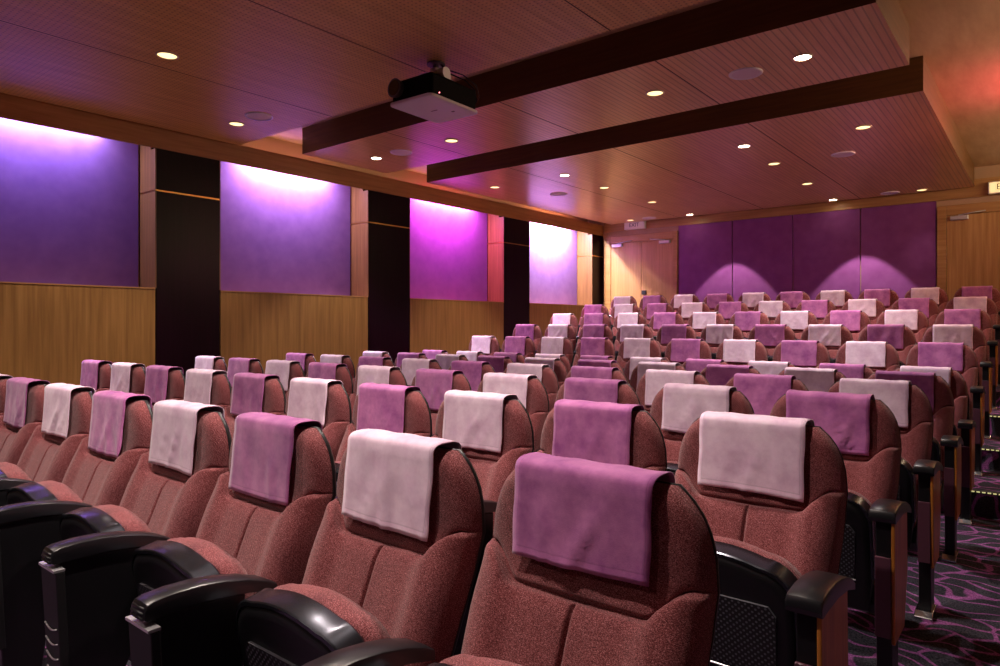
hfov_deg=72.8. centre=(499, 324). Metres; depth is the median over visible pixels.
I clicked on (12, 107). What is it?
trim
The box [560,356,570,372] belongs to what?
seat
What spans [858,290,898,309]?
seat
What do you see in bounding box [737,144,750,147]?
recessed light
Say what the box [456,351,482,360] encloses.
headrest cover
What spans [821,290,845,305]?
headrest cover
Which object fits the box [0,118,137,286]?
fabric panel
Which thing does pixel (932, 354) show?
headrest cover
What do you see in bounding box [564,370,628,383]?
seat
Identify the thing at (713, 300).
headrest cover
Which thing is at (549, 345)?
headrest cover
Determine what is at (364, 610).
seat cushion
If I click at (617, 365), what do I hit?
seat
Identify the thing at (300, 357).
headrest cover
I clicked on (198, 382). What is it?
headrest cover
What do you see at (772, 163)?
recessed light
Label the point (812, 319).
seat
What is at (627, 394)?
seat
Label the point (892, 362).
seat
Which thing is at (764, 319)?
seat
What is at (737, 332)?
seat
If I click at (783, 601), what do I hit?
seat
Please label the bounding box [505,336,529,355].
headrest cover
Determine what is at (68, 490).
seat cushion
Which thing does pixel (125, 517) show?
seat cushion
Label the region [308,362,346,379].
headrest cover
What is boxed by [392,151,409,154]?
speaker grille
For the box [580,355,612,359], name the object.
headrest cover
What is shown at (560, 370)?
seat
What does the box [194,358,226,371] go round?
seat
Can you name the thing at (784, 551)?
seat cushion
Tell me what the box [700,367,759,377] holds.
seat
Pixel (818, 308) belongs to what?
headrest cover
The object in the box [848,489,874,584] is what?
seat cushion
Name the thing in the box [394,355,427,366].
seat
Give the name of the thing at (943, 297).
seat
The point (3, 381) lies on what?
seat
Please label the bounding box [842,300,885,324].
seat
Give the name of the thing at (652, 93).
recessed light
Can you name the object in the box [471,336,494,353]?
headrest cover
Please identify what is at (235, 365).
headrest cover
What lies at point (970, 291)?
headrest cover
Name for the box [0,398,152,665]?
seat
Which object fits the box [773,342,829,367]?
seat
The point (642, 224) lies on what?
exit sign
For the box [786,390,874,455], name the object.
headrest cover
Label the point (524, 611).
seat
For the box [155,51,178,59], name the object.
recessed light
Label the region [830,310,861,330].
headrest cover
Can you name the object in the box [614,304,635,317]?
headrest cover
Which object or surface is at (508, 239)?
column
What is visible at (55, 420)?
headrest cover
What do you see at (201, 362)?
headrest cover
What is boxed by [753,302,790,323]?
seat
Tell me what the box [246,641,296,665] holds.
speaker grille
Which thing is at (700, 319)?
headrest cover
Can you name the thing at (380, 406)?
headrest cover
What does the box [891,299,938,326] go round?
seat
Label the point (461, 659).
seat cushion
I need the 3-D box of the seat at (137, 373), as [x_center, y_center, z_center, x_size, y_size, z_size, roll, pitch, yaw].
[-2.773,0.774,4.612,0.547,0.957,0.604,0,0,35]
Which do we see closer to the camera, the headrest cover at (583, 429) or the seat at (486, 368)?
the headrest cover at (583, 429)
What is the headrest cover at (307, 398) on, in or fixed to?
on the seat at (338, 411)
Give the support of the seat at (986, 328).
on the floor
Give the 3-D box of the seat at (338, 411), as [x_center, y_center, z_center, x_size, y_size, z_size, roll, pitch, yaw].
[-1.061,0.774,3.230,0.547,0.957,0.604,0,0,35]
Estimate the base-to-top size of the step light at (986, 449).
0.014 m
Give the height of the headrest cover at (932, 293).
0.222 m
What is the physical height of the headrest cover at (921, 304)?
0.241 m
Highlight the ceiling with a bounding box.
[268,0,999,174]
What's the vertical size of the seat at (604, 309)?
0.957 m
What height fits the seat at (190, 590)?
0.957 m
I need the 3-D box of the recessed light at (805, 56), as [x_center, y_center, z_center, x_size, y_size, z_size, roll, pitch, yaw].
[2.239,-1.970,5.017,0.142,0.009,0.142,0,0,39]
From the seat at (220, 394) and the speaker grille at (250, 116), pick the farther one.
the speaker grille at (250, 116)
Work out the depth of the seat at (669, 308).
10.08 m
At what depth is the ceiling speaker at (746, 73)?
5.33 m
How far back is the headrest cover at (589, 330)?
8.70 m
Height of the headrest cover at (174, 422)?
0.228 m
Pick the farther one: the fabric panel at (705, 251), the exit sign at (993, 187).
the fabric panel at (705, 251)
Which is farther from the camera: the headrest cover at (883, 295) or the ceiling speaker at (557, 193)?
the ceiling speaker at (557, 193)
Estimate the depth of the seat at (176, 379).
4.34 m
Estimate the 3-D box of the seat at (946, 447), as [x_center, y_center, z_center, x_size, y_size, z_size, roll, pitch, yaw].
[2.380,0.791,3.991,0.567,0.957,0.572,0,0,39]
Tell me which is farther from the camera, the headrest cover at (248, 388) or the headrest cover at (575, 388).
the headrest cover at (248, 388)
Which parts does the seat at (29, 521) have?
panel, armrest, backrest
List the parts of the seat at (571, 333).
backrest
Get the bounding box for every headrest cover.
[0,374,13,378]
[3,377,50,427]
[41,383,95,438]
[80,360,112,390]
[88,390,151,457]
[110,362,145,392]
[144,365,183,402]
[148,400,224,475]
[184,369,227,404]
[195,356,224,369]
[227,358,259,386]
[228,412,321,505]
[230,373,279,414]
[265,360,300,390]
[286,353,313,370]
[287,377,342,425]
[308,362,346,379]
[320,354,350,363]
[341,429,461,541]
[356,383,420,432]
[357,365,400,394]
[359,356,391,365]
[363,351,388,356]
[397,352,424,366]
[402,358,437,385]
[415,368,463,409]
[422,350,446,358]
[435,354,465,369]
[442,390,518,452]
[451,360,489,390]
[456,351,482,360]
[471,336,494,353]
[478,355,509,372]
[483,372,537,407]
[494,352,521,362]
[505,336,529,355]
[506,363,549,380]
[512,452,674,586]
[515,324,537,340]
[525,357,559,370]
[535,354,564,358]
[541,337,567,353]
[548,324,571,336]
[552,399,644,465]
[553,313,573,323]
[564,377,626,402]
[571,366,618,378]
[578,359,616,366]
[580,337,608,355]
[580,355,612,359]
[583,324,607,337]
[584,304,603,313]
[584,313,605,323]
[614,296,632,305]
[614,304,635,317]
[617,313,640,327]
[620,324,646,341]
[623,338,653,357]
[629,357,664,379]
[637,362,680,385]
[643,295,661,308]
[645,369,699,405]
[647,303,668,318]
[653,312,678,328]
[661,324,689,343]
[661,383,736,432]
[670,339,703,361]
[674,294,694,307]
[681,302,704,317]
[686,358,723,372]
[692,312,718,328]
[697,411,814,502]
[706,324,735,343]
[706,364,753,385]
[707,293,728,307]
[719,302,742,318]
[723,339,758,362]
[734,373,795,415]
[735,311,762,330]
[742,292,765,306]
[748,361,790,374]
[755,324,786,345]
[758,301,784,316]
[780,291,804,307]
[780,311,809,329]
[781,340,819,365]
[784,367,837,391]
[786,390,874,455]
[801,300,828,317]
[808,324,842,345]
[819,363,865,378]
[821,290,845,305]
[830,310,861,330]
[839,378,911,427]
[845,341,887,366]
[848,299,877,316]
[864,289,891,305]
[867,324,904,348]
[875,370,935,410]
[884,309,918,329]
[899,298,929,317]
[900,366,951,385]
[911,287,939,303]
[918,342,963,371]
[933,324,973,348]
[944,309,980,328]
[953,296,986,311]
[962,286,992,298]
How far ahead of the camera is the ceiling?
5.81 m
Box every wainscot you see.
[0,281,154,384]
[220,290,367,375]
[410,298,503,353]
[529,303,584,335]
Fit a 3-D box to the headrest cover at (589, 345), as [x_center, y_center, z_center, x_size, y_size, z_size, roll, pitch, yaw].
[1.066,0.267,7.665,0.312,0.233,0.132,0,0,39]
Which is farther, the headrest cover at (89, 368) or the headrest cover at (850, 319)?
the headrest cover at (850, 319)
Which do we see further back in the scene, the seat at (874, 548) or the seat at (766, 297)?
the seat at (766, 297)
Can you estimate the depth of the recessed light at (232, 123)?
6.67 m
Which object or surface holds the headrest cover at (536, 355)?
attached to the seat at (564, 359)
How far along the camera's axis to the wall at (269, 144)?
9.32 m
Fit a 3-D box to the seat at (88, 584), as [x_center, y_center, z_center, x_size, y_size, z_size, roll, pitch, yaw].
[-1.227,0.774,2.175,0.547,0.957,0.604,0,0,35]
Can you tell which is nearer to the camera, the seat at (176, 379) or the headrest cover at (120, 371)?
the seat at (176, 379)
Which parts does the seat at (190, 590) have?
panel, armrest, backrest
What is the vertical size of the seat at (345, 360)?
0.957 m
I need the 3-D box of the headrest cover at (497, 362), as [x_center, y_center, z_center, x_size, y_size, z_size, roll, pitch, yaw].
[-0.064,0.410,6.266,0.312,0.233,0.132,0,0,39]
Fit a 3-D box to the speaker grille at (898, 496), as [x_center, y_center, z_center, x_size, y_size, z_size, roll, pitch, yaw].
[1.714,0.816,3.214,0.320,0.193,0.044,0,0,39]
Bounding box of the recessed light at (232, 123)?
[228,121,244,126]
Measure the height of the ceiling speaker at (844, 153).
0.012 m
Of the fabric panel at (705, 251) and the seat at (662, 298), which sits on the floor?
the seat at (662, 298)
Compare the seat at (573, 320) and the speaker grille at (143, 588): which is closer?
the speaker grille at (143, 588)
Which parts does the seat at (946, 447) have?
backrest, armrest, panel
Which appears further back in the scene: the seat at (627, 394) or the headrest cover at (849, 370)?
the headrest cover at (849, 370)
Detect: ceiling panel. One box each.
[0,0,707,144]
[302,0,908,172]
[427,56,973,224]
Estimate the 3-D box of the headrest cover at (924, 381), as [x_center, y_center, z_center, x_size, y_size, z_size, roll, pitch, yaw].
[2.504,0.410,4.193,0.312,0.233,0.132,0,0,39]
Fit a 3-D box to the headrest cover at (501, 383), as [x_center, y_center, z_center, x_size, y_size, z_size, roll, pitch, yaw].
[0.051,0.390,3.788,0.312,0.228,0.125,0,0,39]
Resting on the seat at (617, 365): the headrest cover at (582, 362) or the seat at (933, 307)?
the headrest cover at (582, 362)
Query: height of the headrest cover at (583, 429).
0.241 m
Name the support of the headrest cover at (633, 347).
attached to the seat at (655, 351)
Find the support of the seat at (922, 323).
on the floor
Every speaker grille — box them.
[138,583,153,594]
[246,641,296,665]
[247,114,270,119]
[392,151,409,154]
[711,594,775,665]
[732,69,759,78]
[833,152,852,156]
[839,524,854,576]
[897,486,899,500]
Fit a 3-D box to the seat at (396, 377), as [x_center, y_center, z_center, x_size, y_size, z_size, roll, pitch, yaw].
[-0.926,0.774,4.270,0.547,0.957,0.604,0,0,35]
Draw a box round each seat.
[0,377,7,415]
[0,382,45,464]
[0,389,92,505]
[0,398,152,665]
[38,409,231,665]
[96,363,110,391]
[107,366,145,393]
[125,424,335,665]
[142,369,185,409]
[182,373,231,408]
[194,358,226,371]
[224,377,285,437]
[227,361,263,387]
[235,446,485,665]
[264,363,304,398]
[282,383,351,461]
[304,355,315,376]
[306,366,352,396]
[335,390,431,498]
[341,357,354,379]
[349,369,406,422]
[353,359,394,392]
[355,353,392,377]
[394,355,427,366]
[400,361,441,371]
[411,373,471,435]
[427,469,719,665]
[432,399,533,655]
[448,364,494,380]
[459,356,467,360]
[469,337,499,355]
[477,358,513,371]
[477,378,549,450]
[500,326,542,351]
[502,338,534,357]
[503,367,558,410]
[516,355,524,362]
[524,360,567,388]
[534,383,640,451]
[535,326,576,353]
[536,339,573,364]
[538,408,666,470]
[543,315,578,336]
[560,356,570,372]
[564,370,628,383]
[571,326,613,366]
[572,339,615,365]
[574,314,610,349]
[575,363,624,374]
[577,306,608,335]
[609,297,636,317]
[610,305,639,329]
[612,314,646,343]
[614,326,652,359]
[616,340,661,370]
[624,360,668,384]
[630,365,686,391]
[636,374,709,413]
[639,296,666,314]
[643,304,673,326]
[649,314,683,339]
[650,387,754,475]
[656,326,696,357]
[664,341,711,364]
[670,296,699,311]
[675,417,854,665]
[678,304,709,323]
[682,361,728,368]
[688,313,724,338]
[700,326,743,358]
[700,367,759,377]
[703,295,733,311]
[714,303,748,323]
[715,342,767,364]
[725,376,808,390]
[729,313,769,339]
[738,294,770,310]
[748,326,795,360]
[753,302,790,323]
[770,394,911,665]
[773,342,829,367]
[774,312,817,339]
[775,292,810,310]
[778,370,845,382]
[796,301,835,323]
[801,326,852,362]
[815,291,852,309]
[815,365,873,378]
[823,312,870,340]
[827,381,942,622]
[836,343,899,372]
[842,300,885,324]
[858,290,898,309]
[858,326,915,366]
[867,373,962,562]
[876,311,928,343]
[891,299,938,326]
[895,368,976,525]
[904,289,948,312]
[906,344,985,476]
[922,326,992,439]
[934,311,998,409]
[945,298,999,386]
[953,287,999,324]
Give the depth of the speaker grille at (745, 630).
1.76 m
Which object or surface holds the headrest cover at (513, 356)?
on the seat at (520, 358)
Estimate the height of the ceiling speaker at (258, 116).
0.012 m
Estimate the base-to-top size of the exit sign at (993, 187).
0.170 m
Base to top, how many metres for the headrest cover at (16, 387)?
0.233 m
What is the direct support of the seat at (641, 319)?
on the floor
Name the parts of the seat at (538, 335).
backrest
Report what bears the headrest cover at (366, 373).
on the seat at (396, 377)
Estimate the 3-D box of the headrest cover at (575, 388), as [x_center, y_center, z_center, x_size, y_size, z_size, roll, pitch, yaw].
[0.479,0.395,3.442,0.312,0.237,0.127,0,0,39]
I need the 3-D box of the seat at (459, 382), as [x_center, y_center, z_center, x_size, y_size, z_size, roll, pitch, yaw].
[-0.498,0.774,3.924,0.547,0.957,0.604,0,0,35]
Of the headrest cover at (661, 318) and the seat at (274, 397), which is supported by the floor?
the seat at (274, 397)
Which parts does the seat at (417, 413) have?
backrest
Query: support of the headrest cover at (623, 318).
attached to the seat at (641, 319)
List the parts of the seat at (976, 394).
backrest, armrest, panel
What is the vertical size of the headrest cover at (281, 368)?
0.222 m
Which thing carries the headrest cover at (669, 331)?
on the seat at (690, 332)
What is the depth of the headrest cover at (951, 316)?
6.99 m
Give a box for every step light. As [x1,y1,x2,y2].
[971,489,999,495]
[982,448,999,451]
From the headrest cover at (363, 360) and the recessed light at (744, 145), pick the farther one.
the recessed light at (744, 145)
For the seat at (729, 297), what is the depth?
10.43 m
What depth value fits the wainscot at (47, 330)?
6.25 m
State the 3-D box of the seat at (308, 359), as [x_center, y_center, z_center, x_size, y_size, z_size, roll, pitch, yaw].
[-2.089,0.779,6.373,0.641,0.957,0.572,0,0,39]
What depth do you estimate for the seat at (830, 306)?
8.64 m
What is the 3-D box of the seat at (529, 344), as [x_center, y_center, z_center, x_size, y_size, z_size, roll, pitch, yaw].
[0.091,0.648,8.149,0.547,0.957,0.604,0,0,35]
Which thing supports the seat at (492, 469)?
on the floor
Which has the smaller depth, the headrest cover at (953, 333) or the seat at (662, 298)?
the headrest cover at (953, 333)
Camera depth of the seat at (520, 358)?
7.19 m
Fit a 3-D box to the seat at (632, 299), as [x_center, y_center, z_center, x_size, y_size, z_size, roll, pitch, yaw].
[1.957,0.025,11.384,0.641,0.957,0.572,0,0,39]
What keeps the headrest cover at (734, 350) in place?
attached to the seat at (761, 354)
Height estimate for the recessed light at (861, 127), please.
0.009 m
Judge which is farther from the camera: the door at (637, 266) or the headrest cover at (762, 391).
the door at (637, 266)
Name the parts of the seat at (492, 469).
panel, backrest, armrest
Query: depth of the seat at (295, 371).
5.05 m
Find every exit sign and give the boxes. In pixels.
[624,221,645,229]
[988,181,999,194]
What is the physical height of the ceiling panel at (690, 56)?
0.301 m
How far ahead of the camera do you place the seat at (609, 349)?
7.55 m
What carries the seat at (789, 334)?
on the floor
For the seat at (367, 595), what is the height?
0.957 m
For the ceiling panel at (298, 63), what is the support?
attached to the ceiling
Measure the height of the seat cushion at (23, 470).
0.420 m
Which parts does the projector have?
len glass, mount plate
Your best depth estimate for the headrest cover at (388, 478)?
1.65 m
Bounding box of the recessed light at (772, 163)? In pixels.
[767,162,780,165]
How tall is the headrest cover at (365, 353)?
0.228 m
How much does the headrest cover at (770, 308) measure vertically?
0.222 m
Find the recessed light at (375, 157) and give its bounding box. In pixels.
[370,156,381,159]
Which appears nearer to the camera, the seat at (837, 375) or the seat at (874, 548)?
the seat at (874, 548)
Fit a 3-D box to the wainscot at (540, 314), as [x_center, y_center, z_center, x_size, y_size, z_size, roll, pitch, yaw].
[1.028,0.595,12.705,0.372,1.921,2.074,0,0,39]
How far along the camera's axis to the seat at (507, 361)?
6.15 m
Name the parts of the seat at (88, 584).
panel, armrest, backrest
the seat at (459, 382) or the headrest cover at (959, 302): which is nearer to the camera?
the seat at (459, 382)
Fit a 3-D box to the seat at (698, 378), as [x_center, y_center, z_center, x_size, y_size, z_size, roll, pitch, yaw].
[0.929,0.779,3.935,0.547,0.957,0.604,0,0,35]
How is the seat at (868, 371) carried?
on the floor
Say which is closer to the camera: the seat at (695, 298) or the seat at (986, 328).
the seat at (986, 328)
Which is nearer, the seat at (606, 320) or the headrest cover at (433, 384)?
the headrest cover at (433, 384)
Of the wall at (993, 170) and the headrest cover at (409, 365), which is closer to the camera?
the headrest cover at (409, 365)
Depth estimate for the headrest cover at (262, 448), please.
2.00 m
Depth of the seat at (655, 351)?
7.22 m
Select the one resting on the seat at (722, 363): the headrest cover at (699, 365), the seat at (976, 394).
the headrest cover at (699, 365)
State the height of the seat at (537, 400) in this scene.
0.957 m
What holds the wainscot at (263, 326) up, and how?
attached to the wall at (269, 144)
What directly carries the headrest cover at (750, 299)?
attached to the seat at (766, 297)
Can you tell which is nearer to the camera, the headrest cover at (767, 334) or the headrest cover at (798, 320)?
the headrest cover at (767, 334)
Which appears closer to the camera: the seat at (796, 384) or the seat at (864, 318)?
the seat at (796, 384)
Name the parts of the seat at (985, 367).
backrest, armrest, panel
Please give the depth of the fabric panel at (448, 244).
10.64 m
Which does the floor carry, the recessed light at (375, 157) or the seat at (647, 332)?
the seat at (647, 332)
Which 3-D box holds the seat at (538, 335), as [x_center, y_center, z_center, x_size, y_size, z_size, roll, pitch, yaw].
[0.223,0.500,9.237,0.641,0.957,0.572,0,0,39]
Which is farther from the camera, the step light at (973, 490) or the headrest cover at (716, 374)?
the headrest cover at (716, 374)
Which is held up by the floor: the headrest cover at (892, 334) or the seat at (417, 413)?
the seat at (417, 413)
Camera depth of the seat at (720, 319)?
8.67 m
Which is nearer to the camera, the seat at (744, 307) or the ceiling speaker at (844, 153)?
the ceiling speaker at (844, 153)
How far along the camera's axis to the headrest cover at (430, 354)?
7.98 m
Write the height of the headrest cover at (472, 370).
0.237 m
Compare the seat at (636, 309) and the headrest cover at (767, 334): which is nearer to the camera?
the headrest cover at (767, 334)
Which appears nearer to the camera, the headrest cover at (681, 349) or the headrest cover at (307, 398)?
the headrest cover at (307, 398)
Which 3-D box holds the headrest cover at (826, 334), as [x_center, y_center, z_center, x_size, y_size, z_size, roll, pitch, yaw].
[3.363,0.114,7.007,0.312,0.222,0.128,0,0,39]
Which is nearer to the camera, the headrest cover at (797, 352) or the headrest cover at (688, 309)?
the headrest cover at (797, 352)
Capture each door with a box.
[604,231,677,310]
[937,201,999,300]
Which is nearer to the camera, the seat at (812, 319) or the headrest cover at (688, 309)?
the seat at (812, 319)
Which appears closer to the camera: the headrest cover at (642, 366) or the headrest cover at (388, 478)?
the headrest cover at (388, 478)
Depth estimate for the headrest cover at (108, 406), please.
2.69 m
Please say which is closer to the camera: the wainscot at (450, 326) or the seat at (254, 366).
the seat at (254, 366)
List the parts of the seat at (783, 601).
backrest, armrest, panel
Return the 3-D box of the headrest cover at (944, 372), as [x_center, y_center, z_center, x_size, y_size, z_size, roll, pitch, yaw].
[3.075,0.420,4.900,0.312,0.228,0.125,0,0,39]
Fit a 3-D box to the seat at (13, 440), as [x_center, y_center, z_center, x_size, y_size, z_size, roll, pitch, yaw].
[-2.511,0.774,3.212,0.547,0.957,0.604,0,0,35]
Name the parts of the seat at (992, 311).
backrest, armrest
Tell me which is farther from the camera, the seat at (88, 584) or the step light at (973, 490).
the step light at (973, 490)
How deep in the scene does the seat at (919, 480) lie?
3.04 m
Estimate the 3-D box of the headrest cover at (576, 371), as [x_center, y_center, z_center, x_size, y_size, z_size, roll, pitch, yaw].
[0.621,0.398,4.487,0.312,0.233,0.132,0,0,39]
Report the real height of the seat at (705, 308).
0.957 m
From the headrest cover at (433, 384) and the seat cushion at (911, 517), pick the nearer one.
the seat cushion at (911, 517)
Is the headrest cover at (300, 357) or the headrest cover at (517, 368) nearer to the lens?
the headrest cover at (517, 368)
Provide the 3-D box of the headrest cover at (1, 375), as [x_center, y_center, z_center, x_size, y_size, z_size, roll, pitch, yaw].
[-2.818,0.388,3.766,0.312,0.222,0.127,0,0,39]
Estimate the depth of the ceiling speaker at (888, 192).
10.20 m
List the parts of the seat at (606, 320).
backrest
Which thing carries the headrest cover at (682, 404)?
on the seat at (738, 402)
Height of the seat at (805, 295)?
0.957 m
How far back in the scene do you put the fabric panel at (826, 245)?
11.06 m
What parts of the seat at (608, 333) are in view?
backrest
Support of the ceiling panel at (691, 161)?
attached to the ceiling
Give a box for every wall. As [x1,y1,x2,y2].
[138,137,587,286]
[588,165,999,303]
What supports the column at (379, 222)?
on the floor
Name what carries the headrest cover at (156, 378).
on the seat at (176, 379)
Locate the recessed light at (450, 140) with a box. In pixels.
[444,138,458,142]
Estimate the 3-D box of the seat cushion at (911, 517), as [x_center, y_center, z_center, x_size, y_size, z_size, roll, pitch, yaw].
[1.784,0.806,3.302,0.424,0.420,0.160,0,0,39]
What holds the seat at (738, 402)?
on the floor
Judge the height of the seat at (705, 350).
0.957 m
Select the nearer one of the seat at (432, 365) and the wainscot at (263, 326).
the seat at (432, 365)
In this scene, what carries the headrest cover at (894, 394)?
attached to the seat at (919, 480)
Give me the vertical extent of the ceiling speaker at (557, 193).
0.012 m
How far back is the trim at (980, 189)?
11.05 m
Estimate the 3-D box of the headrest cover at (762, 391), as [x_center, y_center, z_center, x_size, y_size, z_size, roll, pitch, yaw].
[1.477,0.402,3.796,0.312,0.241,0.132,0,0,39]
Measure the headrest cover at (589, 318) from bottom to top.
0.237 m
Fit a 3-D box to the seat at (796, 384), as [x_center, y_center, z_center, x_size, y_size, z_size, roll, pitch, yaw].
[1.357,0.779,3.589,0.547,0.957,0.604,0,0,35]
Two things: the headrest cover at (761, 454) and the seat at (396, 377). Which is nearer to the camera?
the headrest cover at (761, 454)
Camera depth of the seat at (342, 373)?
4.69 m
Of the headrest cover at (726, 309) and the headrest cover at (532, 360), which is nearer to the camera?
the headrest cover at (532, 360)
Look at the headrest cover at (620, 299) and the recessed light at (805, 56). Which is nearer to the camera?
the recessed light at (805, 56)
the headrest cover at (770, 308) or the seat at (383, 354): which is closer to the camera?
the seat at (383, 354)
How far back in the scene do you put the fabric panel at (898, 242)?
10.41 m
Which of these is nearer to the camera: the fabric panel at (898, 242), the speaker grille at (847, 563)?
the speaker grille at (847, 563)
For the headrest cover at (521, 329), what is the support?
on the seat at (538, 335)
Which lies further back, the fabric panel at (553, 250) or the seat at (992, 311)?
the fabric panel at (553, 250)
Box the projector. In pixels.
[388,60,479,122]
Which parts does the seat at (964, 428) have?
backrest, armrest, panel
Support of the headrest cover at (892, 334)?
on the seat at (909, 340)
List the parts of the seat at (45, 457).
armrest, backrest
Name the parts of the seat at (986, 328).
backrest, armrest, panel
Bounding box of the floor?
[42,387,999,665]
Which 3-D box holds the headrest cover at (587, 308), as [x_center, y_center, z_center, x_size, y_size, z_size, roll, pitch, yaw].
[1.503,-0.195,10.833,0.312,0.233,0.132,0,0,39]
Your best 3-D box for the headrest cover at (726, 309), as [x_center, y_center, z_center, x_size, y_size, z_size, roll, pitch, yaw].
[3.216,-0.193,9.452,0.312,0.237,0.127,0,0,39]
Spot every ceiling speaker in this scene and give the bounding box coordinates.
[245,112,272,120]
[390,149,411,155]
[550,192,566,195]
[729,67,762,79]
[831,151,854,157]
[880,191,899,194]
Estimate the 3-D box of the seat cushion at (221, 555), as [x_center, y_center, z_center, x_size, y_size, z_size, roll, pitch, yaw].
[-0.800,0.801,1.887,0.424,0.420,0.160,0,0,39]
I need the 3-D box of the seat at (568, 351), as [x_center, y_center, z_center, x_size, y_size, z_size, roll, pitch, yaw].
[0.519,0.648,7.804,0.547,0.957,0.604,0,0,35]
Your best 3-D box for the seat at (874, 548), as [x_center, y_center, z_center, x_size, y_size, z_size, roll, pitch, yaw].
[1.209,0.774,2.547,0.567,0.957,0.572,0,0,39]
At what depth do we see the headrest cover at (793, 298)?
9.80 m
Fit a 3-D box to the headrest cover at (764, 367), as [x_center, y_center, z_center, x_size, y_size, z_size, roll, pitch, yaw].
[2.218,0.417,5.590,0.312,0.222,0.128,0,0,39]
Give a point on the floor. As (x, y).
(964, 630)
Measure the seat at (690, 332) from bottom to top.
0.957 m
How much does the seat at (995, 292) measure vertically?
0.957 m
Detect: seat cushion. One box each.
[0,462,31,480]
[36,480,82,502]
[93,504,151,546]
[167,537,254,598]
[274,583,390,641]
[440,654,521,665]
[713,536,801,578]
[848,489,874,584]
[901,457,916,526]
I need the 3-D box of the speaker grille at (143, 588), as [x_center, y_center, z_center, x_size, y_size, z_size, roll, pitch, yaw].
[-0.871,0.811,1.800,0.320,0.193,0.044,0,0,39]
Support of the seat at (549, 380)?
on the floor
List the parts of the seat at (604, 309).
backrest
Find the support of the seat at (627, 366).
on the floor
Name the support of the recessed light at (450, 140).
attached to the ceiling panel at (690, 56)
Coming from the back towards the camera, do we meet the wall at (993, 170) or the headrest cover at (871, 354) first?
the wall at (993, 170)
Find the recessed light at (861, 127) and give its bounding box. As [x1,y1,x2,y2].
[854,125,871,129]
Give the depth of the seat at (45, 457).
2.93 m
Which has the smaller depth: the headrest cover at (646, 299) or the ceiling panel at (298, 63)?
the ceiling panel at (298, 63)
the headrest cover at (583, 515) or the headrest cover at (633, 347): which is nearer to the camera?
the headrest cover at (583, 515)
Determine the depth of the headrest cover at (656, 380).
4.14 m
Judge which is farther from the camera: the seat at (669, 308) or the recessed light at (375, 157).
the seat at (669, 308)
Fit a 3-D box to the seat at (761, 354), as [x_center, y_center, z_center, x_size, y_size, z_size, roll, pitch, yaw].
[2.230,0.648,6.421,0.547,0.957,0.604,0,0,35]
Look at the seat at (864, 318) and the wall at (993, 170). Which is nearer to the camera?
the seat at (864, 318)
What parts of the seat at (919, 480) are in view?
backrest, armrest, panel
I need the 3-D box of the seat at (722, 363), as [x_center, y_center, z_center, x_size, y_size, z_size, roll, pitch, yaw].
[1.669,0.804,5.727,0.547,0.957,0.604,0,0,35]
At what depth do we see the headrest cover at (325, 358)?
6.19 m
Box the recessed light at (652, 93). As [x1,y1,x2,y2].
[645,90,664,96]
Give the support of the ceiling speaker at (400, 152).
attached to the ceiling panel at (690, 56)
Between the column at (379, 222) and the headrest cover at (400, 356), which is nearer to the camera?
the headrest cover at (400, 356)
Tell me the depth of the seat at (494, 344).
8.57 m
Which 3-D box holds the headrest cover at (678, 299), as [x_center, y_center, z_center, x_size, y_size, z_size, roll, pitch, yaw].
[2.957,-0.362,10.882,0.312,0.222,0.127,0,0,39]
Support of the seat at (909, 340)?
on the floor
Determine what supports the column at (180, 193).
on the floor
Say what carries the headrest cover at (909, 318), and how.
attached to the seat at (922, 323)
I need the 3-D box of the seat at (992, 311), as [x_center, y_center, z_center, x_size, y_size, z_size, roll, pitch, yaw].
[5.230,0.186,7.521,0.567,0.957,0.572,0,0,39]
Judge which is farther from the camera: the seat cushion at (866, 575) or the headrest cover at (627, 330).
the headrest cover at (627, 330)
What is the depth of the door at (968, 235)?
9.84 m
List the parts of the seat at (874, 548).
backrest, armrest, panel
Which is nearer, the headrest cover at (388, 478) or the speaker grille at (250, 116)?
the headrest cover at (388, 478)
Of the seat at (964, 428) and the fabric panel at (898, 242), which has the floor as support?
the seat at (964, 428)
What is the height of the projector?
0.371 m
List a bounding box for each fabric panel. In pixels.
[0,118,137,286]
[221,161,349,295]
[410,198,486,300]
[530,222,576,304]
[678,221,732,301]
[733,215,792,301]
[793,209,859,299]
[861,201,935,297]
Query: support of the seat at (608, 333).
on the floor
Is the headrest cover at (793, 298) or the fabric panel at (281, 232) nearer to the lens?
the fabric panel at (281, 232)
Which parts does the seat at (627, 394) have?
backrest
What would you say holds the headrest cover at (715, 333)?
attached to the seat at (737, 332)
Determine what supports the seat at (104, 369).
on the floor
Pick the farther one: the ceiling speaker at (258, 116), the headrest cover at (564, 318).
the headrest cover at (564, 318)
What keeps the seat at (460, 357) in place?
on the floor
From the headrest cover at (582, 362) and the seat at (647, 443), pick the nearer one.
the seat at (647, 443)
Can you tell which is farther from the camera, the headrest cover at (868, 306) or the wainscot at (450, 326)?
the wainscot at (450, 326)
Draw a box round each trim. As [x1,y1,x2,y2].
[0,93,602,235]
[604,176,999,232]
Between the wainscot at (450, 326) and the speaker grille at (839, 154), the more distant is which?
the wainscot at (450, 326)
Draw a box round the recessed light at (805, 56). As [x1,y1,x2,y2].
[792,53,812,61]
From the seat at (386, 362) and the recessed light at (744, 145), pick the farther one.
the recessed light at (744, 145)
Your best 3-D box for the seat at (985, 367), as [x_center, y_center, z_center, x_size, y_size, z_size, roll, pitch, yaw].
[4.093,0.500,6.112,0.567,0.957,0.572,0,0,39]
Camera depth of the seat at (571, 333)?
8.94 m
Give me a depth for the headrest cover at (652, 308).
10.13 m
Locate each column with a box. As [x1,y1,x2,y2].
[139,145,220,378]
[350,187,409,363]
[487,214,529,339]
[577,231,602,304]
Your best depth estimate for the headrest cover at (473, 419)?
2.70 m
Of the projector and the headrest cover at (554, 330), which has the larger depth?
the headrest cover at (554, 330)

